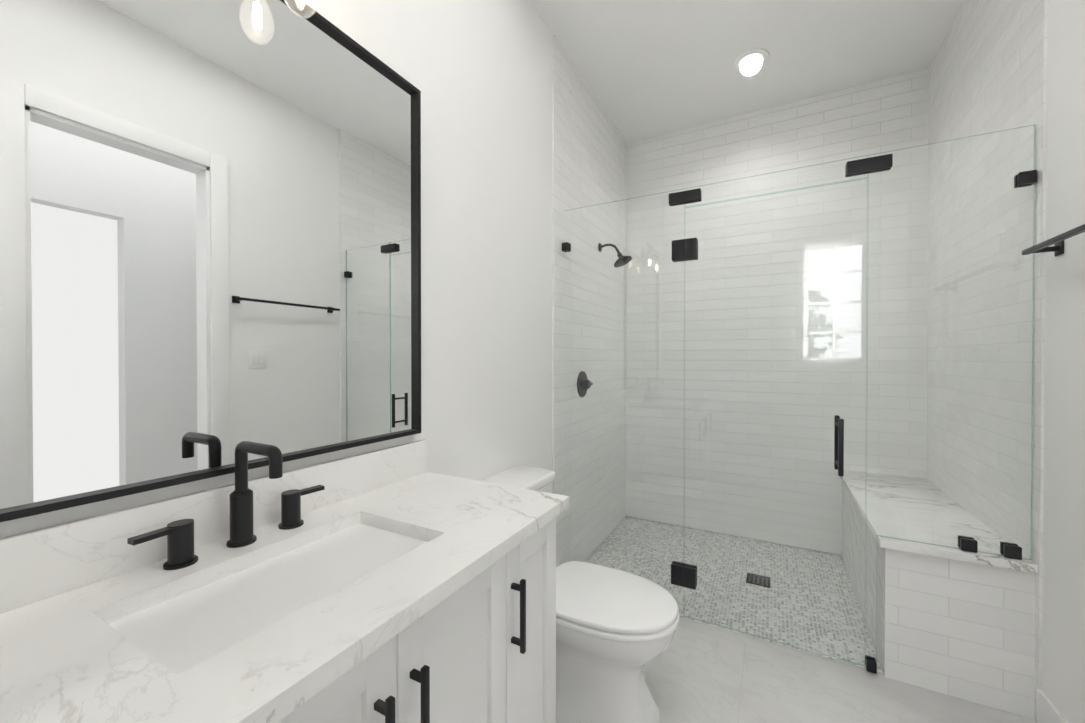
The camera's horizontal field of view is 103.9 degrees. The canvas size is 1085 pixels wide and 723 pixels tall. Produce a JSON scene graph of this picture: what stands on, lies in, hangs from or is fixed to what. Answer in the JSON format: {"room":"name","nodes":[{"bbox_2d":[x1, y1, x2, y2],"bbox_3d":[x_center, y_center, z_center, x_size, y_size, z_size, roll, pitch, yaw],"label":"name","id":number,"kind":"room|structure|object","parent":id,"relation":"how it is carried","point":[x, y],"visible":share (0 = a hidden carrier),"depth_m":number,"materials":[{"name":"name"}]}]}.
{"room":"bathroom","nodes":[
{"label":"bathroom","id":0,"kind":"room"},
{"bbox_2d":[0,0,551,537],"bbox_3d":[-0.265,-0.244,1.845,0.120,3.040,3.998,0,0,28],"label":"wall","id":1,"kind":"structure","parent":0,"point":[476,74],"depth_m":1.71,"materials":[{"name":"white paint"}]},
{"bbox_2d":[0,0,420,521],"bbox_3d":[-0.681,-0.324,0.917,0.026,1.130,1.125,0,0,28],"label":"mirror","id":2,"kind":"object","parent":1,"relation":"attached to","point":[210,235],"visible":0.92,"depth_m":0.87,"materials":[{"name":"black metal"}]},
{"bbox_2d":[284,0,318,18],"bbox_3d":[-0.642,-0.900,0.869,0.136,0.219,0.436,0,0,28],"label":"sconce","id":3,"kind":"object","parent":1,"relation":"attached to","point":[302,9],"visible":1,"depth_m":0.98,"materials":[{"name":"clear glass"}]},
{"bbox_2d":[552,35,626,566],"bbox_3d":[0.369,-0.252,2.885,0.009,3.040,1.309,0,0,28],"label":"wall tile","id":4,"kind":"structure","parent":1,"relation":"attached to","point":[589,155],"depth_m":2.71,"materials":[{"name":"white tile"}]},
{"bbox_2d":[577,371,592,396],"bbox_3d":[0.270,0.142,2.642,0.050,0.163,0.163,0,0,28],"label":"shower valve","id":5,"kind":"object","parent":4,"relation":"attached to","point":[583,386],"depth_m":2.62,"materials":[{"name":"black metal"}]},
{"bbox_2d":[598,243,631,267],"bbox_3d":[0.492,-0.725,2.866,0.225,0.177,0.128,0,0,28],"label":"shower head","id":6,"kind":"object","parent":4,"relation":"attached to","point":[620,261],"depth_m":2.85},
{"bbox_2d":[529,0,964,142],"bbox_3d":[0.618,-1.811,1.357,2.128,0.100,3.998,0,0,28],"label":"ceiling","id":7,"kind":"structure","parent":0,"point":[647,68],"depth_m":2.40,"materials":[{"name":"white paint"}]},
{"bbox_2d":[733,49,769,71],"bbox_3d":[1.223,-1.765,2.492,0.193,0.007,0.193,0,0,28],"label":"recessed light","id":8,"kind":"object","parent":7,"relation":"in","point":[751,60],"visible":1,"depth_m":2.47,"materials":[{"name":"white paint"}]},
{"bbox_2d":[584,516,1035,722],"bbox_3d":[0.618,1.329,1.380,2.128,0.100,3.998,0,0,28],"label":"floor","id":9,"kind":"structure","parent":0,"point":[697,672],"depth_m":1.89,"materials":[{"name":"tile"}]},
{"bbox_2d":[0,439,568,722],"bbox_3d":[-0.446,0.724,0.799,0.557,1.114,1.202,0,0,28],"label":"bathroom vanity","id":10,"kind":"object","parent":9,"relation":"on","point":[398,584],"visible":1,"depth_m":0.75,"materials":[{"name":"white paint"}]},
{"bbox_2d":[482,466,679,722],"bbox_3d":[0.113,0.881,1.600,0.776,0.790,0.468,0,0,28],"label":"toilet","id":11,"kind":"object","parent":9,"relation":"on","point":[615,630],"visible":0.58,"depth_m":1.45,"materials":[{"name":"white ceramic"}]},
{"bbox_2d":[746,572,769,587],"bbox_3d":[1.257,1.272,2.474,0.124,0.006,0.124,0,0,28],"label":"floor drain","id":12,"kind":"object","parent":9,"relation":"on","point":[755,578],"depth_m":2.46,"materials":[{"name":"black metal"}]},
{"bbox_2d":[562,124,1036,673],"bbox_3d":[0.937,0.210,1.972,1.873,2.121,0.136,0,0,28],"label":"glass","id":13,"kind":"object","parent":9,"relation":"on","point":[684,574],"visible":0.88,"depth_m":1.84,"materials":[{"name":"clear glass"}]},
{"bbox_2d":[840,470,1037,718],"bbox_3d":[1.842,0.994,2.143,0.442,0.560,1.231,0,0,28],"label":"shower bench","id":14,"kind":"object","parent":9,"relation":"on","point":[957,623],"depth_m":1.65,"materials":[{"name":"tile"}]},
{"bbox_2d":[1042,0,1084,722],"bbox_3d":[1.502,-0.237,0.892,0.120,3.040,3.998,0,0,28],"label":"wall","id":15,"kind":"structure","parent":0,"point":[1063,670],"depth_m":1.38,"materials":[{"name":"white paint"}]},
{"bbox_2d":[926,0,1047,722],"bbox_3d":[2.039,-0.245,2.023,0.009,3.040,1.239,0,0,28],"label":"wall tile","id":16,"kind":"structure","parent":15,"relation":"attached to","point":[988,70],"depth_m":1.83,"materials":[{"name":"white tile"}]},
{"bbox_2d":[1037,689,1067,722],"bbox_3d":[1.561,1.216,1.153,0.014,0.130,0.765,0,0,28],"label":"baseboard","id":17,"kind":"structure","parent":15,"relation":"attached to","point":[1048,711],"depth_m":1.42,"materials":[{"name":"white paint"}]},
{"bbox_2d":[1022,224,1084,255],"bbox_3d":[1.522,-0.371,1.140,0.080,0.044,0.691,0,0,28],"label":"towel rail","id":18,"kind":"object","parent":15,"relation":"attached to","point":[1057,248],"visible":1,"depth_m":1.36,"materials":[{"name":"black metal"}]},
{"bbox_3d":[1.539,-0.253,3.075,1.888,3.040,0.120,0,0,28],"label":"wall","id":19,"kind":"structure","parent":0,"visible":0},
{"bbox_2d":[626,68,928,554],"bbox_3d":[1.508,-0.253,3.018,1.888,3.040,0.009,0,0,28],"label":"wall tile","id":20,"kind":"structure","parent":19,"relation":"attached to","point":[884,115],"depth_m":2.94,"materials":[{"name":"white tile"}]}
]}

